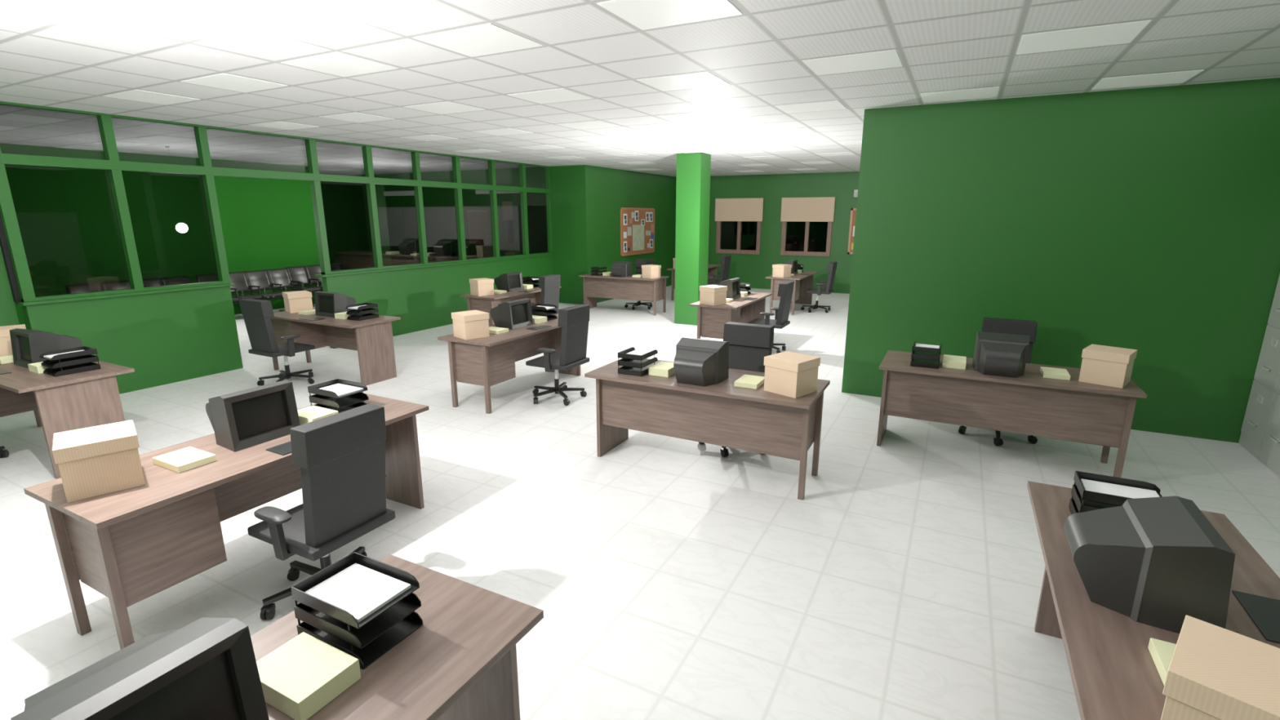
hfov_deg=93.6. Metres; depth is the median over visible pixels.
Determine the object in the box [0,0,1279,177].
ceiling
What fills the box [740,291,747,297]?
block
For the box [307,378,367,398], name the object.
tray
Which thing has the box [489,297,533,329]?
monitor
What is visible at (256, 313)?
office chair
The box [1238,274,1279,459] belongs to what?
filing cabinet
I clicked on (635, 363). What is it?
tray
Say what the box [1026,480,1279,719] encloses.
office desk
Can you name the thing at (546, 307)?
paper stack
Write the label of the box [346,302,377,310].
tray
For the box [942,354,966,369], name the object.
block
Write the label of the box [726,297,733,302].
block
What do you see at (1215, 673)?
cardboard box
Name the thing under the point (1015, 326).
office chair
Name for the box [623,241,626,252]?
sheet
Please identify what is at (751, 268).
wall
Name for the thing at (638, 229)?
map
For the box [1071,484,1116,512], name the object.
tray
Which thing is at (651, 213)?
sheet
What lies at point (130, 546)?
office desk
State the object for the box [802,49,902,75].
light panel
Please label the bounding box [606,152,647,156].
light panel
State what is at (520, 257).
trim
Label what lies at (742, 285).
tray
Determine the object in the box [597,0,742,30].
light panel
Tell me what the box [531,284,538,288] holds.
tray
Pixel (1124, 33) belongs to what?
light panel
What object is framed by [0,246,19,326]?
wall
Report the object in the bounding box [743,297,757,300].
desk mat
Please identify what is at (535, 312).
tray
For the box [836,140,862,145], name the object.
light panel
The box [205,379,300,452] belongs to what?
monitor
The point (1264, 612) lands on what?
desk mat
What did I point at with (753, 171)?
light panel
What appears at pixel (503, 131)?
light panel
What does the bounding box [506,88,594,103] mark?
light panel
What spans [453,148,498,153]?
light panel
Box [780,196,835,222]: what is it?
roller blind
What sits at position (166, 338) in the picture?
wall
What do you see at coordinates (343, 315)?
block
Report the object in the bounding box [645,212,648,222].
sheet
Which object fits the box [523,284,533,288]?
block
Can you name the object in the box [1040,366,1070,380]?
block
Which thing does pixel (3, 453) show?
office chair
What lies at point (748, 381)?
block
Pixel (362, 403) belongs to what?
tray
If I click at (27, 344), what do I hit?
monitor
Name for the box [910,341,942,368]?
tray stack
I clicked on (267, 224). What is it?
wall
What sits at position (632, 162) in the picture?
light panel
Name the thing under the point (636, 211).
sheet
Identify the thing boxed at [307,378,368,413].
tray stack
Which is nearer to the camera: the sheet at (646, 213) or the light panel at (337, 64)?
the light panel at (337, 64)
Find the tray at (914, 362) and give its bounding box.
[910,358,940,368]
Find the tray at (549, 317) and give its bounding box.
[533,314,557,320]
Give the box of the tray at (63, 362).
[40,355,98,368]
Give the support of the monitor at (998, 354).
on the office desk at (1030, 403)
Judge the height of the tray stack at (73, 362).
0.171 m
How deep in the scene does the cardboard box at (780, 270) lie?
12.35 m
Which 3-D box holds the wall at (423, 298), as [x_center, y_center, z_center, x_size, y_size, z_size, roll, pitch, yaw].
[-3.400,-1.306,11.590,0.110,1.100,5.730,7,15,27]
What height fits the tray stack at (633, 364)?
0.171 m
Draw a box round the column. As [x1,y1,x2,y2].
[674,152,711,325]
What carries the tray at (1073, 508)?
on the tray stack at (1083, 500)
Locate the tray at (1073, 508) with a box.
[1068,498,1078,514]
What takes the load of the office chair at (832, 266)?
on the floor
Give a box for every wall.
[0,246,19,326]
[13,175,321,328]
[22,286,243,394]
[321,255,553,348]
[549,164,676,304]
[707,171,859,293]
[841,77,1279,443]
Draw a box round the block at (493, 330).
[488,326,508,333]
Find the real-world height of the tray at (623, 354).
0.041 m
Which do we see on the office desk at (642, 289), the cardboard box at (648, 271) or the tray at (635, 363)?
the cardboard box at (648, 271)
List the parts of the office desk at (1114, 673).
panel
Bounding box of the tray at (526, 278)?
[522,276,538,280]
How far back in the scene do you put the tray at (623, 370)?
4.81 m
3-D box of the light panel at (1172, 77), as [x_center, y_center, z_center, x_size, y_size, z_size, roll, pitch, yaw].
[4.105,-2.278,4.901,0.616,0.004,0.510,7,15,27]
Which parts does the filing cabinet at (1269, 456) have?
drawer, handle, drawer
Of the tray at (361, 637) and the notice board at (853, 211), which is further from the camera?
the notice board at (853, 211)
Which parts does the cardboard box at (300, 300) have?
lid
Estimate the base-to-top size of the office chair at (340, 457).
1.045 m
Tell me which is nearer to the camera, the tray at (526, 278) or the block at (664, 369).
the block at (664, 369)
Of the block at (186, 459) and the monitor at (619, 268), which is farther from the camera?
the monitor at (619, 268)
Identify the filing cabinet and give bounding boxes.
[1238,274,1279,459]
[1258,376,1279,477]
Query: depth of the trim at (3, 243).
6.01 m
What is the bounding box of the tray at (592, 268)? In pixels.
[591,266,606,269]
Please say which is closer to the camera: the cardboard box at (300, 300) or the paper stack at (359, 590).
the paper stack at (359, 590)
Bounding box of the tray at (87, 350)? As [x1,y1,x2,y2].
[39,346,97,360]
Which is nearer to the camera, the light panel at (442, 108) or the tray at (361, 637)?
the tray at (361, 637)
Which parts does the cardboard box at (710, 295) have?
lid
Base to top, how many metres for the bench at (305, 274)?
0.900 m
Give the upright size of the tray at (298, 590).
0.041 m
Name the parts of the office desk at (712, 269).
leg, panel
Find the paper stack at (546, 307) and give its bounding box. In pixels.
[537,305,555,309]
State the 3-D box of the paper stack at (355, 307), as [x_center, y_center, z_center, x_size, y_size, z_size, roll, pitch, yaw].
[-3.423,-0.650,7.402,0.184,0.010,0.250,7,15,27]
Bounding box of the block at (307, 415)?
[297,405,337,425]
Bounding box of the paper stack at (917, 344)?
[915,343,939,348]
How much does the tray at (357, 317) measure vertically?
0.041 m
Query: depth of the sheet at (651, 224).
16.08 m
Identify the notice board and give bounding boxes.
[620,207,654,256]
[847,208,856,254]
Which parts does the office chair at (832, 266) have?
seat, arm post, backrest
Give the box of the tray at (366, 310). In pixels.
[346,307,378,315]
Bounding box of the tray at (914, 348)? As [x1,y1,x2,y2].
[911,341,942,353]
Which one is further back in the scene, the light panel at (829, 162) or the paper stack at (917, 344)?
the light panel at (829, 162)
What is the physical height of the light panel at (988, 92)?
0.004 m
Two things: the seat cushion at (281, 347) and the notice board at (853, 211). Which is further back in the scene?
the notice board at (853, 211)
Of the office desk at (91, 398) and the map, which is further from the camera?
the map
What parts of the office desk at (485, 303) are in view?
leg, leg, panel, panel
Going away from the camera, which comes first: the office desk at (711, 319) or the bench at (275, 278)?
the office desk at (711, 319)
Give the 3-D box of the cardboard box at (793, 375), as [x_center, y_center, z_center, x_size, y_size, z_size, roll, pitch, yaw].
[1.089,0.101,4.329,0.284,0.252,0.284,-12,18,-41]
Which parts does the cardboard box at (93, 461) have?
lid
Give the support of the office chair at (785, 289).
on the floor
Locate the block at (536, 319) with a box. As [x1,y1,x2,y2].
[532,315,546,324]
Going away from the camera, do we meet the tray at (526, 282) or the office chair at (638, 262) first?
the tray at (526, 282)
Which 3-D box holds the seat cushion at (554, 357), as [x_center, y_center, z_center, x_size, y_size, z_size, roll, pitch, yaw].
[-0.916,-0.018,6.618,0.400,0.022,0.410,7,15,27]
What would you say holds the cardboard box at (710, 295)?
on the office desk at (711, 319)
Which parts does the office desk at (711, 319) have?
leg, leg, panel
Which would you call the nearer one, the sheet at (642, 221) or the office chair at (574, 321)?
the office chair at (574, 321)
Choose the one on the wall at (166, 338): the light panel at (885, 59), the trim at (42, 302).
the trim at (42, 302)
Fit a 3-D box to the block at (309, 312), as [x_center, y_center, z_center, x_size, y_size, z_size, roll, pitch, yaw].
[-4.271,-0.623,7.808,0.174,0.036,0.244,7,15,27]
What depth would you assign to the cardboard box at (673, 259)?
14.32 m
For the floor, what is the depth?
3.71 m
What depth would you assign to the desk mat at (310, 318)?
7.37 m
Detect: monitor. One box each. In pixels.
[9,328,82,368]
[10,617,269,719]
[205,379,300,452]
[314,291,355,317]
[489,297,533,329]
[493,271,523,291]
[610,261,631,277]
[673,337,728,386]
[714,277,740,299]
[782,259,797,274]
[972,331,1030,377]
[1063,496,1235,633]
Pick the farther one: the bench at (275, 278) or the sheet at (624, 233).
the sheet at (624, 233)
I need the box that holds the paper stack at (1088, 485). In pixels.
[1080,478,1159,498]
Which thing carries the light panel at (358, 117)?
attached to the ceiling
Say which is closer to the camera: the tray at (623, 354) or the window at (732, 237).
the tray at (623, 354)
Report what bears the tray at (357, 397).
on the tray stack at (323, 398)
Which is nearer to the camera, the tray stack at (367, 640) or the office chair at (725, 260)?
the tray stack at (367, 640)
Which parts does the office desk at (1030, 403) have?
panel, panel, leg, leg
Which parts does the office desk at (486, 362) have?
leg, leg, panel, panel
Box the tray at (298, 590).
[290,551,419,629]
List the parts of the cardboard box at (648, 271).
lid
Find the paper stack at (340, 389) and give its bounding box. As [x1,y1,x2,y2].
[320,383,363,396]
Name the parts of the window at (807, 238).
pane, pane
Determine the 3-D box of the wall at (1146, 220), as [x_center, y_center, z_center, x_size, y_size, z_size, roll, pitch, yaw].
[4.108,-0.915,5.766,3.941,3.058,0.150,7,15,27]
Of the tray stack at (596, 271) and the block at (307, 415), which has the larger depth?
the tray stack at (596, 271)
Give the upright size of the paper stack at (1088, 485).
0.010 m
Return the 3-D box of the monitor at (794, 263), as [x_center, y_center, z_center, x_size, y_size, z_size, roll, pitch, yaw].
[3.202,-2.022,13.068,0.375,0.303,0.376,7,15,27]
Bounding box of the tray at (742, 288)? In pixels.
[740,286,751,291]
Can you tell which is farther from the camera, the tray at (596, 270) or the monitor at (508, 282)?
the tray at (596, 270)
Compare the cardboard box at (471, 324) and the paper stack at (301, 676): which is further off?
the cardboard box at (471, 324)
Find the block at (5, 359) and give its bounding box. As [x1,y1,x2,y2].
[0,355,13,364]
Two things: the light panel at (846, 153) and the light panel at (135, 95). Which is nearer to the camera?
the light panel at (135, 95)
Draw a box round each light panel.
[0,2,67,33]
[102,89,199,105]
[181,73,287,93]
[249,120,319,130]
[280,52,398,76]
[320,112,394,123]
[400,134,457,141]
[404,101,484,114]
[413,23,543,57]
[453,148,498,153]
[471,128,533,135]
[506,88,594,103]
[515,144,562,150]
[546,155,585,159]
[555,120,621,129]
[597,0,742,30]
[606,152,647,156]
[618,161,653,164]
[630,168,660,170]
[636,71,729,91]
[673,148,717,153]
[733,169,763,172]
[738,164,771,166]
[742,155,782,159]
[774,100,846,113]
[789,168,818,170]
[800,160,834,164]
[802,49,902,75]
[814,151,855,155]
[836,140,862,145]
[920,86,999,102]
[1017,20,1151,54]
[1092,69,1204,89]
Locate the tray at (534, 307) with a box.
[531,303,556,310]
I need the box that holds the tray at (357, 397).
[308,392,368,408]
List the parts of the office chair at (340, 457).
armrest, arm post, seat, backrest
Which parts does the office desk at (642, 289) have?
panel, panel, leg, leg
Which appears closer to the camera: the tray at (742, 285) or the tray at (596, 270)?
the tray at (742, 285)
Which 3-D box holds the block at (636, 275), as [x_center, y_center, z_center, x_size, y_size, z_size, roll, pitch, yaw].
[-0.026,-1.747,12.494,0.174,0.036,0.244,7,15,27]
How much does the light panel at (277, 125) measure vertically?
0.004 m
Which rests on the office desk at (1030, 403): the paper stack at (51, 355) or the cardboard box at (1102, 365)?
the cardboard box at (1102, 365)
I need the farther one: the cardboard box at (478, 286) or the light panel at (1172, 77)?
the cardboard box at (478, 286)
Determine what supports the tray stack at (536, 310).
on the office desk at (486, 362)
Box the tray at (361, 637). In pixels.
[293,592,421,648]
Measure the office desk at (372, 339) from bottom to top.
0.750 m
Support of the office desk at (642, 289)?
on the floor
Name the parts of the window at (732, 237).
pane, pane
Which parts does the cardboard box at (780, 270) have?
lid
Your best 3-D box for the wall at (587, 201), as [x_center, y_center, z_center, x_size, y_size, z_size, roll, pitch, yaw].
[-0.469,-3.321,15.796,1.039,3.058,5.070,7,15,27]
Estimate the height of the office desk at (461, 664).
0.750 m
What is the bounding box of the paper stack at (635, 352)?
[626,349,650,355]
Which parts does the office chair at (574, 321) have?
armrest, arm post, seat, backrest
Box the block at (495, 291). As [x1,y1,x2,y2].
[493,289,506,293]
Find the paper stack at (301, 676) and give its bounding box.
[256,631,360,719]
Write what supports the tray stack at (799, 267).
on the office desk at (802, 282)
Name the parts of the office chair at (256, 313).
backrest, seat, armrest, arm post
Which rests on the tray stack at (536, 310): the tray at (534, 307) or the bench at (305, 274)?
the tray at (534, 307)
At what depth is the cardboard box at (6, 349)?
5.35 m
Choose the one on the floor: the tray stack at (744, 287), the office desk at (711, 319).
the office desk at (711, 319)
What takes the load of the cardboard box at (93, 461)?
on the office desk at (130, 546)
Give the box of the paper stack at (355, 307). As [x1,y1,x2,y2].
[347,305,364,309]
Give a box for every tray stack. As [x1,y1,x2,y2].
[39,346,101,377]
[290,551,422,669]
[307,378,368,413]
[346,302,378,320]
[522,276,538,288]
[531,303,557,320]
[591,266,606,275]
[617,346,657,376]
[740,282,751,294]
[797,264,803,272]
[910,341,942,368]
[1068,471,1162,514]
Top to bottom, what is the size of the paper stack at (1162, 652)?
0.036 m
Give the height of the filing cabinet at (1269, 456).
2.055 m
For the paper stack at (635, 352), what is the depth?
4.93 m
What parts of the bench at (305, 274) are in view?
seat, seat, seat, armrest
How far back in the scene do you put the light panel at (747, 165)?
13.11 m
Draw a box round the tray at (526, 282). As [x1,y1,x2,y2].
[522,280,538,284]
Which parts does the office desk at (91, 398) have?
leg, panel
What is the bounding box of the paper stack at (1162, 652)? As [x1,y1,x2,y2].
[1147,637,1176,684]
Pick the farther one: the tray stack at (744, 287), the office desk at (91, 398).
the tray stack at (744, 287)
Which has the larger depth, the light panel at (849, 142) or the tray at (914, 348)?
the light panel at (849, 142)
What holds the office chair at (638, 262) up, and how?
on the floor
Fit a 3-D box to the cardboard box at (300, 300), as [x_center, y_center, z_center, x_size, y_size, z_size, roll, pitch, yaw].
[-4.527,-0.771,7.962,0.284,0.252,0.284,-12,18,-41]
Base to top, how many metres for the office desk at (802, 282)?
0.750 m
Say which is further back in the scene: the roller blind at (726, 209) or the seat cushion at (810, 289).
the roller blind at (726, 209)
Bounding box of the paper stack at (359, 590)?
[304,563,411,622]
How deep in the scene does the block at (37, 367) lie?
4.85 m
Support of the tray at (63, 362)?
on the tray stack at (73, 362)
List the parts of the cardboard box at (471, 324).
lid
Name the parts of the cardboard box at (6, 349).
lid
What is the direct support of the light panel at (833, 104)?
attached to the ceiling
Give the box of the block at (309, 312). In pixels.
[297,309,315,315]
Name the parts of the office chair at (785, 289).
armrest, arm post, seat, arm post, backrest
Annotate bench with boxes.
[228,267,302,311]
[285,264,323,293]
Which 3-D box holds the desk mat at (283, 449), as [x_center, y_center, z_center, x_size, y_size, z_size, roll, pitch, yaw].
[-1.891,0.466,3.333,0.156,0.006,0.274,7,15,27]
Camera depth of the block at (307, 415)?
3.67 m
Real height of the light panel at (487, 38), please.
0.004 m
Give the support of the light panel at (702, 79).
attached to the ceiling
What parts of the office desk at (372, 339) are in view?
leg, leg, panel, panel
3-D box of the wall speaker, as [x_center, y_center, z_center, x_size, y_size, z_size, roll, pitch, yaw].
[5.469,-4.183,15.096,0.180,0.180,0.093,7,15,27]
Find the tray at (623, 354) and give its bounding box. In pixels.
[617,346,657,360]
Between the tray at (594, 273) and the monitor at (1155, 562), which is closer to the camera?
the monitor at (1155, 562)
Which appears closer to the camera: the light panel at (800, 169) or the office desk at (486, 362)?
the office desk at (486, 362)
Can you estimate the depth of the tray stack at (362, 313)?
7.40 m
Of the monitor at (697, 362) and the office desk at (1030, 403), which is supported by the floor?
the office desk at (1030, 403)
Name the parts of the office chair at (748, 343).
backrest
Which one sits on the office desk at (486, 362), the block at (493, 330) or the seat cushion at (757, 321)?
the block at (493, 330)
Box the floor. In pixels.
[0,284,1279,719]
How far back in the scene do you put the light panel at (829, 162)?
12.50 m
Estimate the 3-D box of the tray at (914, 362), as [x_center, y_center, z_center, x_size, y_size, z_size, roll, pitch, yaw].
[2.445,0.012,5.150,0.216,0.041,0.290,7,15,27]
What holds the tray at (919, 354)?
on the tray stack at (928, 359)
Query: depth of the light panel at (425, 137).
8.48 m
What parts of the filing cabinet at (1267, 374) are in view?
handle, drawer, handle, drawer, drawer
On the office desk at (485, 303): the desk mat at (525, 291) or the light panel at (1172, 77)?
the desk mat at (525, 291)
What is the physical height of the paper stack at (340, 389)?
0.010 m
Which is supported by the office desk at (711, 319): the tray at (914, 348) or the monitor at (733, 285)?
the monitor at (733, 285)
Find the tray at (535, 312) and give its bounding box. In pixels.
[531,309,557,315]
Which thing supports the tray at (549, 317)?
on the tray stack at (536, 310)
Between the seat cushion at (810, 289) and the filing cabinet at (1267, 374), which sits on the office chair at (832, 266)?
the seat cushion at (810, 289)
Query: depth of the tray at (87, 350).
4.86 m
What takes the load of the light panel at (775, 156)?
attached to the ceiling
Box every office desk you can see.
[0,360,134,479]
[23,393,429,649]
[250,554,543,719]
[270,307,400,386]
[437,314,580,413]
[460,286,561,325]
[578,272,668,315]
[584,358,830,500]
[666,264,720,300]
[688,292,772,338]
[764,271,817,315]
[876,350,1146,477]
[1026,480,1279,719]
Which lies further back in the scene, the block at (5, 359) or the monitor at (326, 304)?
the monitor at (326, 304)
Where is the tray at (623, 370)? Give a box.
[617,366,648,376]
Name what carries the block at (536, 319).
on the office desk at (486, 362)
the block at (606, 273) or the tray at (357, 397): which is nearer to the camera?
the tray at (357, 397)
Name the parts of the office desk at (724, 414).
panel, panel, leg, leg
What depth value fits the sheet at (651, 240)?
16.14 m
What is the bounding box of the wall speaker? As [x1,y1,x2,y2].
[853,189,857,197]
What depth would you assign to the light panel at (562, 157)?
11.44 m
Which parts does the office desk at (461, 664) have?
panel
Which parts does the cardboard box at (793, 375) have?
lid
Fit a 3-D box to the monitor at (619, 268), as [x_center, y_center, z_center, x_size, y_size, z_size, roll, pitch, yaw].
[-0.420,-1.896,12.543,0.376,0.303,0.375,7,15,27]
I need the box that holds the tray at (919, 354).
[911,351,941,360]
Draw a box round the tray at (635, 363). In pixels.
[617,357,657,368]
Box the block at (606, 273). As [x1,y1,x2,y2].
[602,271,612,275]
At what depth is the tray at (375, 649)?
1.79 m
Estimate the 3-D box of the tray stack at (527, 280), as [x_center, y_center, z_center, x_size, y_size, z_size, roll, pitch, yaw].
[-1.957,-1.386,10.701,0.290,0.171,0.216,7,15,27]
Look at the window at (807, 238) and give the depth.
15.96 m
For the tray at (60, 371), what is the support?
on the tray stack at (73, 362)
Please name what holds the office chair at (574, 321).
on the floor
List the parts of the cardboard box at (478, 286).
lid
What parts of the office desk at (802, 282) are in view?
leg, leg, panel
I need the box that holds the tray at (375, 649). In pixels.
[296,611,422,669]
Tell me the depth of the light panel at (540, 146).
9.67 m
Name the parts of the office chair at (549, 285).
backrest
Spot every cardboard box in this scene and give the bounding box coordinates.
[0,324,26,356]
[52,419,145,502]
[282,290,312,313]
[451,310,489,340]
[469,277,493,296]
[641,264,661,278]
[672,257,675,268]
[699,284,727,305]
[764,351,820,398]
[772,263,791,277]
[1078,344,1137,388]
[1160,614,1279,719]
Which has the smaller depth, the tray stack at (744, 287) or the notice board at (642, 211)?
the tray stack at (744, 287)
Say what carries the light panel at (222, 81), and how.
attached to the ceiling
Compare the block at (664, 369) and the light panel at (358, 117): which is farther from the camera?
the light panel at (358, 117)
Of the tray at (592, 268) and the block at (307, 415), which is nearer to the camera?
the block at (307, 415)
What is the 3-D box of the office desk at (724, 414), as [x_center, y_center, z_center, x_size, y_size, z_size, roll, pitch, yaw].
[0.509,0.499,4.818,1.785,0.750,0.710,7,15,27]
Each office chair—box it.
[0,445,8,457]
[239,298,315,386]
[247,403,395,619]
[525,304,590,405]
[530,274,560,315]
[624,258,654,309]
[697,321,773,457]
[707,255,731,284]
[746,280,794,353]
[800,261,837,312]
[958,317,1037,446]
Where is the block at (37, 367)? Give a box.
[27,361,48,373]
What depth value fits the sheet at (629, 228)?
15.02 m
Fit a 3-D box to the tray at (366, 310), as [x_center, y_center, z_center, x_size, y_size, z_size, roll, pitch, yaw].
[-3.422,-0.599,7.415,0.216,0.041,0.290,7,15,27]
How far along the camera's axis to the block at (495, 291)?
9.84 m
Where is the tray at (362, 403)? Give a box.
[310,401,367,413]
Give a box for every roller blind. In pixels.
[715,197,763,221]
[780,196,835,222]
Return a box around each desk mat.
[0,368,11,374]
[266,441,291,455]
[299,316,324,320]
[520,289,536,292]
[526,324,551,330]
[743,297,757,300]
[1231,590,1279,643]
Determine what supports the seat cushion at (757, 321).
on the office chair at (785, 289)
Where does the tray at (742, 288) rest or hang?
on the tray stack at (744, 287)
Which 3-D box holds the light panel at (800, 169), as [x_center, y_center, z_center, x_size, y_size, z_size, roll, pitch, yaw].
[3.890,-4.527,14.279,0.616,0.004,0.510,7,15,27]
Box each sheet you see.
[623,213,626,225]
[623,231,626,238]
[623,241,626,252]
[627,226,631,235]
[635,210,638,221]
[640,219,644,225]
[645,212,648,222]
[648,212,652,222]
[649,239,653,248]
[650,223,653,232]
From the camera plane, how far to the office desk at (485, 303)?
9.60 m
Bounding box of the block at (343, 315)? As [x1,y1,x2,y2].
[334,311,351,319]
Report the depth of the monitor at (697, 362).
4.50 m
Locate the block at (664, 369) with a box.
[648,360,675,377]
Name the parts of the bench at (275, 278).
armrest, seat, seat, armrest, seat, seat, armrest, seat, seat, armrest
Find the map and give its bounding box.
[632,224,644,250]
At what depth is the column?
10.91 m
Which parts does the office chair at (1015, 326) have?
backrest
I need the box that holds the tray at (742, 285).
[740,282,751,287]
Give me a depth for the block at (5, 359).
5.18 m
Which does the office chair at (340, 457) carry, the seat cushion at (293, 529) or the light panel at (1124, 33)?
the seat cushion at (293, 529)
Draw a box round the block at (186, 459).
[152,446,216,473]
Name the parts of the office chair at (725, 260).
arm post, seat, backrest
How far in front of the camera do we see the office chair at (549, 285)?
9.69 m
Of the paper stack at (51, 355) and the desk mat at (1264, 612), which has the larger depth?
the paper stack at (51, 355)
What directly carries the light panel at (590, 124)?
attached to the ceiling
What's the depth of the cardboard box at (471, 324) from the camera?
6.20 m
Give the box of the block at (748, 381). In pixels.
[733,374,764,389]
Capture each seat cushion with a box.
[264,506,305,543]
[277,342,309,351]
[533,353,559,364]
[751,318,776,324]
[807,288,825,291]
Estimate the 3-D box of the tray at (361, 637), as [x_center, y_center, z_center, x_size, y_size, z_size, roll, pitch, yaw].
[-0.851,0.744,1.818,0.290,0.041,0.216,7,15,27]
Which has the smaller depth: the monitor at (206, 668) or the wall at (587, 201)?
the monitor at (206, 668)
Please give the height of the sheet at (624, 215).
0.270 m
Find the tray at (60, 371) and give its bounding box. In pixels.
[43,362,101,377]
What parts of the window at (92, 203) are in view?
pane, pane, pane, pane, pane, pane, pane, pane, pane, pane, pane, pane, pane, pane, pane, pane, pane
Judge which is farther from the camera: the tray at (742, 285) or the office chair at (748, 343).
the tray at (742, 285)
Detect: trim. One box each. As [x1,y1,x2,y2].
[0,213,21,302]
[15,283,235,306]
[314,253,553,277]
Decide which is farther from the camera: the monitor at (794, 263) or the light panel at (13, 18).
the monitor at (794, 263)
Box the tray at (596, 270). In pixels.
[591,269,606,272]
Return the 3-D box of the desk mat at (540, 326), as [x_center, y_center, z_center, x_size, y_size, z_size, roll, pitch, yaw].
[-1.139,-0.368,6.809,0.156,0.006,0.274,7,15,27]
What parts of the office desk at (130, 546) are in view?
leg, leg, panel, panel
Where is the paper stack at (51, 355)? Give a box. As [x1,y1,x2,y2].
[43,350,84,359]
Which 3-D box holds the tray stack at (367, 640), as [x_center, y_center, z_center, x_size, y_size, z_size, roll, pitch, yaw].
[-0.851,0.745,1.818,0.290,0.171,0.216,7,15,27]
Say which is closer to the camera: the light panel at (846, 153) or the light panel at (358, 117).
the light panel at (358, 117)
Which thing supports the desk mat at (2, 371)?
on the office desk at (91, 398)
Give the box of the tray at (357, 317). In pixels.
[346,313,378,320]
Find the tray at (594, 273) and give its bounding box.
[591,272,602,275]
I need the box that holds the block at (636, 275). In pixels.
[632,274,641,277]
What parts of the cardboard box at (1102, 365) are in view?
lid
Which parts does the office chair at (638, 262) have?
backrest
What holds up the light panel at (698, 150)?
attached to the ceiling
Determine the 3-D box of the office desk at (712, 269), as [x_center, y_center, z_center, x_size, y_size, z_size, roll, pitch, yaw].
[1.365,-1.950,15.025,0.710,0.750,1.785,7,15,27]
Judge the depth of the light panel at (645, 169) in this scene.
14.27 m
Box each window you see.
[0,101,552,302]
[715,221,761,254]
[780,221,832,256]
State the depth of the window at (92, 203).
7.41 m
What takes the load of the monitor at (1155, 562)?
on the office desk at (1114, 673)
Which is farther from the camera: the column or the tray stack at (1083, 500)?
the column

